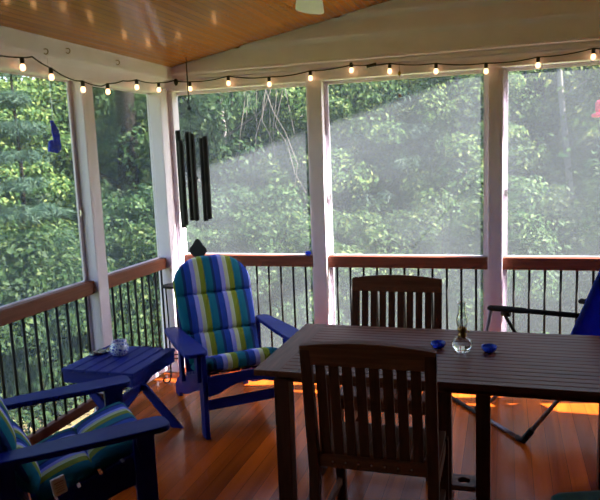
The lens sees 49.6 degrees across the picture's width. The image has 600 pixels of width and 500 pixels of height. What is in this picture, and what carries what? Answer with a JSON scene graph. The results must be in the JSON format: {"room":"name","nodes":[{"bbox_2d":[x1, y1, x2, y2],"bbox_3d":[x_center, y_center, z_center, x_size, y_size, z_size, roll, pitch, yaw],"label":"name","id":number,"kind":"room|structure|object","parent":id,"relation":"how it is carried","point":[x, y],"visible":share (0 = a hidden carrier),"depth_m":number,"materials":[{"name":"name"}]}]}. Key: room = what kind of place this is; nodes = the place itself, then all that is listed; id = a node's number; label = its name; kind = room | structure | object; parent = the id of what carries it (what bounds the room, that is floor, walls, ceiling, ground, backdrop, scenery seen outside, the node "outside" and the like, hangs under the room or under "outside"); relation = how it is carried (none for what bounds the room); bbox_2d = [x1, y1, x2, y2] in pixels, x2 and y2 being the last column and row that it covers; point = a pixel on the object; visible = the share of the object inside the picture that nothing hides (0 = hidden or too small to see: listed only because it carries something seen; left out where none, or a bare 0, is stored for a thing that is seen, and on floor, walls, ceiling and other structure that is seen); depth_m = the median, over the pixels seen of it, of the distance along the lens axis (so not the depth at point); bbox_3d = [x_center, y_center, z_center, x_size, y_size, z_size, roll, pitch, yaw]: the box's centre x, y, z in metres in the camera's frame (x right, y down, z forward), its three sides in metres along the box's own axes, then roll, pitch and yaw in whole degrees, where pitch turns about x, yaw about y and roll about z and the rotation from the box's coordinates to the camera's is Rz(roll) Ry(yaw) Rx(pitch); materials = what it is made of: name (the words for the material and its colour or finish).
{"room":"screened porch","nodes":[
{"label":"screened porch","id":0,"kind":"room"},
{"bbox_2d":[0,25,172,92],"bbox_3d":[-1.855,-0.883,2.346,0.163,0.195,5.640,0,9,18],"label":"beam","id":1,"kind":"structure","parent":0,"point":[96,66],"depth_m":3.85,"materials":[{"name":"paint"}]},
{"bbox_2d":[0,70,102,444],"bbox_3d":[-1.523,0.099,3.577,0.060,2.173,1.172,0,9,18],"label":"window","id":2,"kind":"structure","parent":1,"relation":"in","point":[68,83],"depth_m":3.82,"materials":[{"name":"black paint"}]},
{"bbox_2d":[47,60,61,152],"bbox_3d":[-1.400,-0.809,3.651,0.018,0.525,0.107,0,9,18],"label":"bird ornament","id":3,"kind":"object","parent":1,"relation":"hanging from","point":[54,146],"visible":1,"depth_m":3.67,"materials":[{"name":"blue glass"}]},
{"bbox_2d":[92,85,168,393],"bbox_3d":[-1.187,-0.067,4.641,0.060,2.173,0.872,0,9,18],"label":"window","id":4,"kind":"structure","parent":1,"relation":"in","point":[165,369],"depth_m":4.69,"materials":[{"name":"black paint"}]},
{"bbox_2d":[0,0,389,66],"bbox_3d":[0.668,-1.441,1.451,5.420,1.023,5.620,0,9,18],"label":"ceiling","id":5,"kind":"structure","parent":0,"point":[162,32],"depth_m":3.83,"materials":[{"name":"brown wood"}]},
{"bbox_2d":[175,57,211,256],"bbox_3d":[-0.787,-0.666,4.751,0.254,1.451,0.169,0,9,18],"label":"wind chime","id":6,"kind":"object","parent":5,"relation":"hanging from","point":[197,249],"visible":0.97,"depth_m":4.75,"materials":[{"name":"black metal"}]},
{"bbox_2d":[295,0,323,13],"bbox_3d":[-0.025,-1.153,2.401,1.330,0.412,1.376,0,9,18],"label":"ceiling fan","id":7,"kind":"object","parent":5,"relation":"hanging from","point":[305,6],"visible":1,"depth_m":2.96,"materials":[{"name":"metal"}]},
{"bbox_2d":[28,368,599,499],"bbox_3d":[0.754,1.435,1.913,5.500,0.140,5.700,0,9,18],"label":"floor","id":8,"kind":"structure","parent":0,"point":[239,459],"depth_m":3.63,"materials":[{"name":"brown wood"}]},
{"bbox_2d":[0,375,169,499],"bbox_3d":[-1.145,0.821,2.869,0.957,0.953,0.790,-7,9,-28],"label":"chair","id":9,"kind":"object","parent":8,"relation":"on","point":[138,469],"visible":0.76,"depth_m":2.77,"materials":[{"name":"blue paint"}]},
{"bbox_2d":[0,397,136,499],"bbox_3d":[-1.117,0.666,2.837,0.812,0.723,0.572,-6,9,-26],"label":"cushion","id":10,"kind":"object","parent":9,"relation":"on","point":[47,478],"visible":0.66,"depth_m":2.77,"materials":[{"name":"fabric"}]},
{"bbox_2d":[71,81,112,398],"bbox_3d":[-1.326,0.010,4.176,0.105,2.200,0.111,0,9,18],"label":"post","id":11,"kind":"object","parent":8,"relation":"on","point":[83,104],"visible":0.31,"depth_m":4.10,"materials":[{"name":"white paint"}]},
{"bbox_2d":[61,345,183,427],"bbox_3d":[-1.067,0.895,3.927,0.556,0.500,0.490,0,9,18],"label":"side table","id":12,"kind":"object","parent":8,"relation":"on","point":[139,364],"visible":0.74,"depth_m":3.83,"materials":[{"name":"blue paint"}]},
{"bbox_2d":[89,347,109,355],"bbox_3d":[-1.213,0.624,4.017,0.183,0.022,0.078,-10,11,-44],"label":"dish","id":13,"kind":"object","parent":12,"relation":"on","point":[99,351],"visible":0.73,"depth_m":4.00,"materials":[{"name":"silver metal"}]},
{"bbox_2d":[109,339,128,355],"bbox_3d":[-1.101,0.596,3.955,0.116,0.086,0.116,0,9,18],"label":"pot","id":14,"kind":"object","parent":12,"relation":"on","point":[118,347],"visible":1,"depth_m":3.92,"materials":[{"name":"blue ceramic"}]},
{"bbox_2d":[146,88,186,371],"bbox_3d":[-1.012,-0.134,5.096,0.157,2.200,0.210,0,9,18],"label":"post","id":15,"kind":"object","parent":8,"relation":"on","point":[162,107],"visible":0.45,"depth_m":4.99,"materials":[{"name":"white paint"}]},
{"bbox_2d":[162,283,179,383],"bbox_3d":[-0.919,0.625,4.872,0.205,0.749,0.195,0,9,18],"label":"iron stand","id":16,"kind":"object","parent":8,"relation":"on","point":[169,285],"visible":0.3,"depth_m":4.82,"materials":[{"name":"black metal"}]},
{"bbox_2d":[164,294,298,439],"bbox_3d":[-0.485,0.589,4.307,0.790,0.953,0.957,-6,9,-23],"label":"chair","id":17,"kind":"object","parent":8,"relation":"on","point":[201,380],"visible":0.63,"depth_m":3.97,"materials":[{"name":"blue paint"}]},
{"bbox_2d":[173,254,277,372],"bbox_3d":[-0.482,0.436,4.264,0.550,0.723,0.799,-6,9,-23],"label":"cushion","id":18,"kind":"object","parent":17,"relation":"on","point":[213,293],"visible":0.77,"depth_m":4.40,"materials":[{"name":"fabric"}]},
{"bbox_2d":[307,80,331,324],"bbox_3d":[0.151,-0.135,4.787,0.104,2.200,0.082,0,9,18],"label":"post","id":19,"kind":"object","parent":8,"relation":"on","point":[315,89],"visible":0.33,"depth_m":4.72,"materials":[{"name":"white paint"}]},
{"bbox_2d":[299,341,448,499],"bbox_3d":[0.334,0.781,2.691,0.510,0.967,0.532,0,9,18],"label":"dining chair","id":20,"kind":"object","parent":8,"relation":"on","point":[362,445],"visible":1,"depth_m":2.45,"materials":[{"name":"brown wood"}]},
{"bbox_2d":[340,275,441,480],"bbox_3d":[0.493,0.655,3.530,0.510,0.967,0.532,0,9,18],"label":"dining chair","id":21,"kind":"object","parent":8,"relation":"on","point":[391,284],"visible":0.3,"depth_m":3.68,"materials":[{"name":"brown wood"}]},
{"bbox_2d":[254,323,599,499],"bbox_3d":[0.708,0.834,3.018,1.630,0.740,0.803,0,9,18],"label":"dining table","id":22,"kind":"object","parent":8,"relation":"on","point":[560,367],"visible":0.75,"depth_m":2.90,"materials":[{"name":"brown wood"}]},
{"bbox_2d":[430,340,445,348],"bbox_3d":[0.646,0.444,3.039,0.072,0.030,0.072,0,9,18],"label":"glass bowl","id":23,"kind":"object","parent":22,"relation":"on","point":[437,344],"visible":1,"depth_m":3.02,"materials":[{"name":"blue glass"}]},
{"bbox_2d":[452,302,471,352],"bbox_3d":[0.740,0.351,2.966,0.092,0.228,0.092,0,9,18],"label":"oil lamp","id":24,"kind":"object","parent":22,"relation":"on","point":[461,344],"visible":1,"depth_m":2.95,"materials":[{"name":"clear glass"}]},
{"bbox_2d":[481,343,496,352],"bbox_3d":[0.860,0.449,2.951,0.072,0.030,0.072,0,9,18],"label":"glass bowl","id":25,"kind":"object","parent":22,"relation":"on","point":[487,347],"visible":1,"depth_m":2.94,"materials":[{"name":"blue glass"}]},
{"bbox_2d":[488,67,502,331],"bbox_3d":[1.328,-0.128,4.416,0.095,2.200,0.082,0,9,18],"label":"post","id":26,"kind":"object","parent":8,"relation":"on","point":[495,74],"visible":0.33,"depth_m":4.34,"materials":[{"name":"white paint"}]},
{"bbox_2d":[452,270,599,443],"bbox_3d":[1.602,0.476,3.888,0.924,1.141,1.276,-5,9,-19],"label":"folding chair","id":27,"kind":"object","parent":8,"relation":"on","point":[588,319],"visible":0.61,"depth_m":3.58,"materials":[{"name":"black metal"}]},
{"bbox_2d":[551,490,599,499],"bbox_3d":[1.095,1.080,2.058,0.480,0.495,0.440,-3,8,-2],"label":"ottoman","id":28,"kind":"object","parent":8,"relation":"on","point":[581,495],"visible":1,"depth_m":2.17,"materials":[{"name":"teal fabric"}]},
{"bbox_2d":[166,0,599,91],"bbox_3d":[1.511,-1.764,4.087,5.520,1.156,0.110,0,9,18],"label":"beam","id":29,"kind":"structure","parent":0,"point":[392,31],"depth_m":4.33,"materials":[{"name":"paint"}]},
{"bbox_2d":[176,83,315,346],"bbox_3d":[-0.426,-0.146,4.988,1.122,2.173,0.060,0,9,18],"label":"window","id":30,"kind":"structure","parent":29,"relation":"in","point":[295,84],"depth_m":4.92,"materials":[{"name":"white paint"}]},
{"bbox_2d":[0,48,599,94],"bbox_3d":[-0.023,-1.138,4.207,3.954,0.197,1.819,-5,8,-16],"label":"string light","id":31,"kind":"object","parent":29,"relation":"attached to","point":[593,50],"visible":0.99,"depth_m":4.27,"materials":[{"name":"black plastic"}]},
{"bbox_2d":[20,57,25,70],"bbox_3d":[-1.456,-0.975,3.405,0.031,0.072,0.030,0,9,18],"label":"bulb","id":32,"kind":"object","parent":31,"relation":"attached to","point":[22,64],"depth_m":3.40,"materials":[{"name":"white glass"}]},
{"bbox_2d":[49,67,53,80],"bbox_3d":[-1.388,-0.982,3.621,0.031,0.072,0.030,0,9,18],"label":"bulb","id":33,"kind":"object","parent":31,"relation":"attached to","point":[51,77],"depth_m":3.61,"materials":[{"name":"white glass"}]},
{"bbox_2d":[81,80,85,92],"bbox_3d":[-1.302,-0.980,3.894,0.031,0.072,0.030,0,9,18],"label":"bulb","id":34,"kind":"object","parent":31,"relation":"attached to","point":[83,89],"depth_m":3.89,"materials":[{"name":"white glass"}]},
{"bbox_2d":[106,83,109,94],"bbox_3d":[-1.225,-1.026,4.136,0.031,0.072,0.030,0,9,18],"label":"bulb","id":35,"kind":"object","parent":31,"relation":"attached to","point":[107,84],"depth_m":4.13,"materials":[{"name":"white glass"}]},
{"bbox_2d":[135,79,138,89],"bbox_3d":[-1.122,-1.137,4.461,0.031,0.072,0.030,0,9,18],"label":"bulb","id":36,"kind":"object","parent":31,"relation":"attached to","point":[136,80],"depth_m":4.45,"materials":[{"name":"white glass"}]},
{"bbox_2d":[157,82,160,91],"bbox_3d":[-1.032,-1.189,4.744,0.031,0.072,0.030,0,9,18],"label":"bulb","id":37,"kind":"object","parent":31,"relation":"attached to","point":[158,83],"depth_m":4.73,"materials":[{"name":"white glass"}]},
{"bbox_2d":[188,81,191,90],"bbox_3d":[-0.819,-1.217,4.829,0.031,0.072,0.030,0,9,18],"label":"bulb","id":38,"kind":"object","parent":31,"relation":"attached to","point":[189,82],"depth_m":4.82,"materials":[{"name":"white glass"}]},
{"bbox_2d":[226,76,230,85],"bbox_3d":[-0.522,-1.234,4.733,0.031,0.072,0.030,0,9,18],"label":"bulb","id":39,"kind":"object","parent":31,"relation":"attached to","point":[228,83],"depth_m":4.72,"materials":[{"name":"white glass"}]},
{"bbox_2d":[267,77,270,86],"bbox_3d":[-0.220,-1.203,4.642,0.031,0.072,0.030,0,9,18],"label":"bulb","id":40,"kind":"object","parent":31,"relation":"attached to","point":[269,78],"depth_m":4.63,"materials":[{"name":"white glass"}]},
{"bbox_2d":[308,70,312,80],"bbox_3d":[0.073,-1.221,4.547,0.031,0.072,0.030,0,9,18],"label":"bulb","id":41,"kind":"object","parent":31,"relation":"attached to","point":[310,78],"depth_m":4.54,"materials":[{"name":"white glass"}]},
{"bbox_2d":[349,62,353,72],"bbox_3d":[0.352,-1.251,4.454,0.031,0.072,0.030,0,9,18],"label":"bulb","id":42,"kind":"object","parent":31,"relation":"attached to","point":[351,65],"depth_m":4.44,"materials":[{"name":"white glass"}]},
{"bbox_2d":[387,63,391,73],"bbox_3d":[0.605,-1.224,4.378,0.031,0.072,0.030,0,9,18],"label":"bulb","id":43,"kind":"object","parent":31,"relation":"attached to","point":[389,71],"depth_m":4.37,"materials":[{"name":"white glass"}]},
{"bbox_2d":[434,63,437,73],"bbox_3d":[0.898,-1.199,4.289,0.031,0.072,0.030,0,9,18],"label":"bulb","id":44,"kind":"object","parent":31,"relation":"attached to","point":[435,64],"depth_m":4.28,"materials":[{"name":"white glass"}]},
{"bbox_2d":[484,63,487,73],"bbox_3d":[1.203,-1.174,4.197,0.031,0.072,0.030,0,9,18],"label":"bulb","id":45,"kind":"object","parent":31,"relation":"attached to","point":[485,64],"depth_m":4.19,"materials":[{"name":"white glass"}]},
{"bbox_2d":[535,56,540,67],"bbox_3d":[1.504,-1.185,4.100,0.031,0.072,0.030,0,9,18],"label":"bulb","id":46,"kind":"object","parent":31,"relation":"attached to","point":[538,64],"depth_m":4.09,"materials":[{"name":"white glass"}]},
{"bbox_2d":[591,48,595,59],"bbox_3d":[1.808,-1.208,4.000,0.031,0.072,0.030,0,9,18],"label":"bulb","id":47,"kind":"object","parent":31,"relation":"attached to","point":[593,50],"depth_m":3.99,"materials":[{"name":"white glass"}]},
{"bbox_2d":[398,70,400,96],"bbox_3d":[0.670,-1.147,4.375,0.021,0.232,0.021,-6,9,-27],"label":"wind chime","id":48,"kind":"object","parent":29,"relation":"hanging from","point":[399,72],"visible":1,"depth_m":4.37,"materials":[{"name":"yellow metal"}]},
{"bbox_2d":[324,69,487,330],"bbox_3d":[0.747,-0.139,4.619,1.135,2.173,0.060,0,9,18],"label":"window","id":49,"kind":"structure","parent":29,"relation":"in","point":[326,83],"depth_m":4.59,"materials":[{"name":"white paint"}]},
{"bbox_2d":[502,61,599,333],"bbox_3d":[1.930,-0.132,4.245,1.157,2.173,0.060,0,9,18],"label":"window","id":50,"kind":"structure","parent":29,"relation":"in","point":[589,63],"depth_m":4.35,"materials":[{"name":"white paint"}]},
{"bbox_3d":[0.524,-1.502,1.576,5.870,1.225,5.987,0,9,18],"label":"roof","id":51,"kind":"structure","parent":0,"visible":0},
{"bbox_2d":[591,100,599,117],"bbox_3d":[2.143,-1.235,4.553,0.124,0.577,0.592,0,9,18],"label":"bird feeder","id":52,"kind":"object","parent":51,"relation":"hanging from","point":[597,104],"visible":1,"depth_m":4.79,"materials":[{"name":"red plastic"}]},
{"bbox_2d":[595,100,599,112],"bbox_3d":[2.221,-1.063,4.804,0.068,0.090,0.068,0,9,18],"label":"bottle","id":53,"kind":"object","parent":52,"relation":"on","point":[597,105],"depth_m":4.79,"materials":[{"name":"pink plastic"}]},
{"label":"outside","id":54,"kind":"structure","parent":0,"visible":0},
{"bbox_2d":[0,79,423,432],"bbox_3d":[6.271,-7.337,19.745,68.000,13.536,74.000,0,9,18],"label":"ground","id":55,"kind":"structure","parent":54,"point":[90,412],"depth_m":6.74,"materials":[{"name":"green plant"}]},
{"bbox_2d":[0,109,50,226],"bbox_3d":[-5.105,-0.761,9.489,3.337,4.545,3.123,2,9,26],"label":"broadleaf tree","id":56,"kind":"object","parent":55,"relation":"on","point":[4,165],"visible":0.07,"depth_m":8.83,"materials":[{"name":"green plant"}]},
{"bbox_2d":[0,73,78,236],"bbox_3d":[-4.382,-0.703,9.447,2.745,4.356,3.230,-4,8,-15],"label":"broadleaf tree","id":57,"kind":"object","parent":55,"relation":"on","point":[34,115],"visible":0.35,"depth_m":9.03,"materials":[{"name":"green plant"}]},
{"bbox_2d":[0,73,87,394],"bbox_3d":[-3.228,-0.257,7.754,2.076,3.976,2.072,0,8,16],"label":"pine tree","id":58,"kind":"object","parent":55,"relation":"on","point":[12,99],"visible":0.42,"depth_m":7.52,"materials":[{"name":"green plant"}]},
{"bbox_2d":[0,228,90,435],"bbox_3d":[-3.275,0.649,6.407,2.449,2.512,2.596,1,9,22],"label":"leafy shrub","id":59,"kind":"object","parent":55,"relation":"on","point":[24,249],"visible":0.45,"depth_m":6.60,"materials":[{"name":"green plant"}]},
{"bbox_2d":[2,76,114,200],"bbox_3d":[-4.390,-1.101,11.496,3.375,4.596,3.158,-8,10,-34],"label":"broadleaf tree","id":60,"kind":"object","parent":55,"relation":"on","point":[27,78],"visible":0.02,"depth_m":10.58,"materials":[{"name":"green plant"}]},
{"bbox_2d":[0,217,118,385],"bbox_3d":[-3.417,0.588,8.006,2.768,2.178,2.453,-8,10,-36],"label":"leafy shrub","id":61,"kind":"object","parent":55,"relation":"on","point":[84,341],"visible":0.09,"depth_m":7.68,"materials":[{"name":"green plant"}]},
{"bbox_2d":[0,223,162,409],"bbox_3d":[-2.621,0.701,7.302,2.129,2.060,2.008,-3,8,-6],"label":"leafy shrub","id":62,"kind":"object","parent":55,"relation":"on","point":[22,376],"visible":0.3,"depth_m":6.97,"materials":[{"name":"green plant"}]},
{"bbox_2d":[2,179,162,328],"bbox_3d":[-3.179,0.289,9.137,2.923,2.494,2.710,-6,9,-23],"label":"leafy shrub","id":63,"kind":"object","parent":55,"relation":"on","point":[59,198],"visible":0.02,"depth_m":8.71,"materials":[{"name":"green plant"}]},
{"bbox_2d":[47,90,143,229],"bbox_3d":[-3.062,-3.246,10.281,3.116,9.162,1.806,-4,8,-14],"label":"bare trunk","id":64,"kind":"object","parent":55,"relation":"on","point":[126,117],"visible":0.22,"depth_m":9.82,"materials":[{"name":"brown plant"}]},
{"bbox_2d":[3,80,187,230],"bbox_3d":[-3.418,-0.813,11.180,3.292,4.014,3.623,4,10,37],"label":"broadleaf tree","id":65,"kind":"object","parent":55,"relation":"on","point":[112,118],"visible":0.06,"depth_m":10.35,"materials":[{"name":"green plant"}]},
{"bbox_2d":[40,223,163,354],"bbox_3d":[-2.384,0.618,8.236,2.477,1.949,2.195,-2,8,5],"label":"leafy shrub","id":66,"kind":"object","parent":55,"relation":"on","point":[142,243],"visible":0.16,"depth_m":7.74,"materials":[{"name":"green plant"}]},
{"bbox_2d":[56,181,240,359],"bbox_3d":[-2.164,0.262,9.044,2.710,2.494,2.923,-9,10,-38],"label":"leafy shrub","id":67,"kind":"object","parent":55,"relation":"on","point":[128,213],"visible":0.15,"depth_m":8.27,"materials":[{"name":"green plant"}]},
{"bbox_2d":[41,82,267,235],"bbox_3d":[-2.498,-1.684,11.359,4.206,5.673,3.574,-9,11,-41],"label":"broadleaf tree","id":68,"kind":"object","parent":55,"relation":"on","point":[145,178],"visible":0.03,"depth_m":10.23,"materials":[{"name":"green plant"}]},
{"bbox_2d":[76,194,266,350],"bbox_3d":[-1.793,0.373,8.568,2.389,2.311,2.253,2,9,27],"label":"leafy shrub","id":69,"kind":"object","parent":55,"relation":"on","point":[199,234],"visible":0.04,"depth_m":8.22,"materials":[{"name":"green plant"}]},
{"bbox_2d":[66,87,305,227],"bbox_3d":[-1.858,-1.236,11.331,4.265,4.725,3.875,-1,8,9],"label":"broadleaf tree","id":70,"kind":"object","parent":55,"relation":"on","point":[206,128],"visible":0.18,"depth_m":9.87,"materials":[{"name":"green plant"}]},
{"bbox_2d":[138,177,285,347],"bbox_3d":[-1.261,0.169,9.452,2.923,2.494,2.710,-2,8,0],"label":"leafy shrub","id":71,"kind":"object","parent":55,"relation":"on","point":[243,197],"visible":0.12,"depth_m":8.87,"materials":[{"name":"green plant"}]},
{"bbox_2d":[178,90,303,247],"bbox_3d":[-1.244,-1.627,13.101,3.640,4.957,3.407,-2,8,1],"label":"broadleaf tree","id":72,"kind":"object","parent":55,"relation":"on","point":[259,90],"visible":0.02,"depth_m":12.15,"materials":[{"name":"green plant"}]},
{"bbox_2d":[185,93,300,239],"bbox_3d":[-1.407,-2.755,9.918,2.721,8.152,1.747,-10,11,-42],"label":"bare trunk","id":73,"kind":"object","parent":55,"relation":"on","point":[224,134],"visible":0.16,"depth_m":10.40,"materials":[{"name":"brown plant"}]},
{"bbox_2d":[5,78,516,154],"bbox_3d":[0.784,-4.822,18.543,45.636,10.928,19.147,-2,8,4],"label":"woods","id":74,"kind":"object","parent":55,"relation":"on","point":[5,78],"visible":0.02,"depth_m":19.09,"materials":[{"name":"green plant"}]},
{"bbox_2d":[201,220,336,339],"bbox_3d":[-0.624,0.504,8.909,2.331,1.834,2.066,-2,8,4],"label":"leafy shrub","id":75,"kind":"object","parent":55,"relation":"on","point":[278,293],"visible":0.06,"depth_m":8.30,"materials":[{"name":"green plant"}]},
{"bbox_2d":[219,90,375,228],"bbox_3d":[-0.221,-0.954,11.577,3.547,3.930,3.223,4,10,37],"label":"broadleaf tree","id":76,"kind":"object","parent":55,"relation":"on","point":[259,108],"visible":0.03,"depth_m":10.74,"materials":[{"name":"green plant"}]},
{"bbox_2d":[0,110,599,251],"bbox_3d":[0.721,-0.411,11.867,25.680,4.326,10.886,-2,8,1],"label":"undergrowth","id":77,"kind":"object","parent":55,"relation":"on","point":[556,154],"visible":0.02,"depth_m":10.03,"materials":[{"name":"green plant"}]},
{"bbox_2d":[229,184,373,347],"bbox_3d":[-0.150,0.323,8.233,2.326,2.386,2.467,-5,9,-17],"label":"leafy shrub","id":78,"kind":"object","parent":55,"relation":"on","point":[260,246],"visible":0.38,"depth_m":7.92,"materials":[{"name":"green plant"}]},
{"bbox_2d":[260,205,415,347],"bbox_3d":[0.410,0.403,8.616,2.622,2.064,2.324,-3,8,-7],"label":"leafy shrub","id":79,"kind":"object","parent":55,"relation":"on","point":[340,232],"visible":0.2,"depth_m":8.32,"materials":[{"name":"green plant"}]},
{"bbox_2d":[242,79,444,248],"bbox_3d":[0.624,-1.051,10.376,3.261,4.398,2.771,-9,11,-40],"label":"broadleaf tree","id":80,"kind":"object","parent":55,"relation":"on","point":[341,117],"visible":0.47,"depth_m":9.64,"materials":[{"name":"green plant"}]},
{"bbox_2d":[226,88,306,230],"bbox_3d":[-0.544,-1.957,9.605,0.866,4.251,1.458,-6,9,-25],"label":"hanging vines","id":81,"kind":"object","parent":80,"relation":"hanging from","point":[267,96],"visible":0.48,"depth_m":9.65,"materials":[{"name":"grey plant"}]},
{"bbox_2d":[296,172,441,323],"bbox_3d":[1.002,-0.029,10.215,2.923,2.494,2.710,-7,9,-29],"label":"leafy shrub","id":82,"kind":"object","parent":55,"relation":"on","point":[406,201],"visible":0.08,"depth_m":9.64,"materials":[{"name":"green plant"}]},
{"bbox_2d":[301,79,452,230],"bbox_3d":[1.464,-1.712,12.632,3.472,5.053,3.710,-3,8,-5],"label":"broadleaf tree","id":83,"kind":"object","parent":55,"relation":"on","point":[404,80],"visible":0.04,"depth_m":11.84,"materials":[{"name":"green plant"}]},
{"bbox_2d":[332,81,453,232],"bbox_3d":[1.423,-1.601,10.254,2.973,5.704,2.979,-2,8,-2],"label":"broadleaf tree","id":84,"kind":"object","parent":55,"relation":"on","point":[413,129],"visible":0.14,"depth_m":9.62,"materials":[{"name":"green plant"}]},
{"bbox_2d":[335,208,478,327],"bbox_3d":[1.376,0.350,9.077,2.477,1.949,2.195,6,11,44],"label":"leafy shrub","id":85,"kind":"object","parent":55,"relation":"on","point":[389,222],"visible":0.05,"depth_m":8.63,"materials":[{"name":"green plant"}]},
{"bbox_2d":[355,75,483,196],"bbox_3d":[2.689,-1.970,13.614,4.268,5.205,4.698,-4,8,-14],"label":"broadleaf tree","id":86,"kind":"object","parent":55,"relation":"on","point":[482,75],"visible":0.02,"depth_m":11.78,"materials":[{"name":"green plant"}]},
{"bbox_2d":[387,76,466,216],"bbox_3d":[2.568,-3.555,10.922,3.601,9.163,1.939,0,9,18],"label":"bare trunk","id":87,"kind":"object","parent":55,"relation":"on","point":[457,78],"visible":0.04,"depth_m":10.27,"materials":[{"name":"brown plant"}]},
{"bbox_2d":[347,179,525,332],"bbox_3d":[1.890,0.231,8.693,2.582,2.293,2.914,-4,8,-10],"label":"leafy shrub","id":88,"kind":"object","parent":55,"relation":"on","point":[470,222],"visible":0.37,"depth_m":8.24,"materials":[{"name":"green plant"}]},
{"bbox_2d":[369,68,555,228],"bbox_3d":[2.596,-1.353,10.627,3.018,4.790,3.551,-1,8,8],"label":"broadleaf tree","id":89,"kind":"object","parent":55,"relation":"on","point":[471,108],"visible":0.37,"depth_m":9.68,"materials":[{"name":"green plant"}]},
{"bbox_2d":[413,162,570,333],"bbox_3d":[2.456,0.039,9.106,2.596,2.512,2.449,-2,8,4],"label":"leafy shrub","id":90,"kind":"object","parent":55,"relation":"on","point":[480,175],"visible":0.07,"depth_m":8.78,"materials":[{"name":"green plant"}]},
{"bbox_2d":[412,67,599,215],"bbox_3d":[4.345,-1.755,11.841,4.649,5.151,4.224,-7,9,-29],"label":"broadleaf tree","id":91,"kind":"object","parent":55,"relation":"on","point":[532,130],"visible":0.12,"depth_m":10.79,"materials":[{"name":"green plant"}]},
{"bbox_2d":[464,70,547,193],"bbox_3d":[3.235,-3.614,11.129,1.528,9.153,1.829,-3,8,-7],"label":"bare trunk","id":92,"kind":"object","parent":55,"relation":"on","point":[540,76],"visible":0.06,"depth_m":10.65,"materials":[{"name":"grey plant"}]},
{"bbox_2d":[437,172,593,333],"bbox_3d":[2.719,0.250,7.957,2.467,2.386,2.326,-7,10,-31],"label":"leafy shrub","id":93,"kind":"object","parent":55,"relation":"on","point":[527,245],"visible":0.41,"depth_m":7.56,"materials":[{"name":"green plant"}]},
{"bbox_2d":[480,68,598,200],"bbox_3d":[5.376,-2.296,13.101,4.290,5.785,3.645,0,8,15],"label":"broadleaf tree","id":94,"kind":"object","parent":55,"relation":"on","point":[528,97],"visible":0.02,"depth_m":12.30,"materials":[{"name":"green plant"}]},
{"bbox_2d":[507,178,599,333],"bbox_3d":[3.493,0.175,8.645,2.914,2.293,2.582,-7,9,-28],"label":"leafy shrub","id":95,"kind":"object","parent":55,"relation":"on","point":[563,191],"visible":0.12,"depth_m":7.85,"materials":[{"name":"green plant"}]},
{"bbox_2d":[508,163,599,333],"bbox_3d":[3.669,0.157,7.947,2.449,2.512,2.596,-6,9,-22],"label":"leafy shrub","id":96,"kind":"object","parent":55,"relation":"on","point":[595,210],"visible":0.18,"depth_m":7.73,"materials":[{"name":"green plant"}]},
{"bbox_2d":[515,65,599,222],"bbox_3d":[5.366,-1.715,10.775,3.639,5.295,3.889,2,9,25],"label":"broadleaf tree","id":97,"kind":"object","parent":55,"relation":"on","point":[578,106],"visible":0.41,"depth_m":10.11,"materials":[{"name":"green plant"}]},
{"bbox_2d":[556,68,596,208],"bbox_3d":[3.633,-3.512,10.320,3.942,9.158,1.368,-2,8,1],"label":"bare trunk","id":98,"kind":"object","parent":55,"relation":"on","point":[567,161],"visible":0.38,"depth_m":9.98,"materials":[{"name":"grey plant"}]},
{"bbox_2d":[568,186,599,334],"bbox_3d":[4.846,0.072,8.459,2.923,2.494,2.710,-6,9,-24],"label":"leafy shrub","id":99,"kind":"object","parent":55,"relation":"on","point":[596,186],"visible":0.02,"depth_m":8.87,"materials":[{"name":"green plant"}]},
{"bbox_2d":[572,96,599,182],"bbox_3d":[6.023,-1.390,10.015,3.536,4.769,3.005,3,9,31],"label":"broadleaf tree","id":100,"kind":"object","parent":55,"relation":"on","point":[579,161],"visible":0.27,"depth_m":10.54,"materials":[{"name":"green plant"}]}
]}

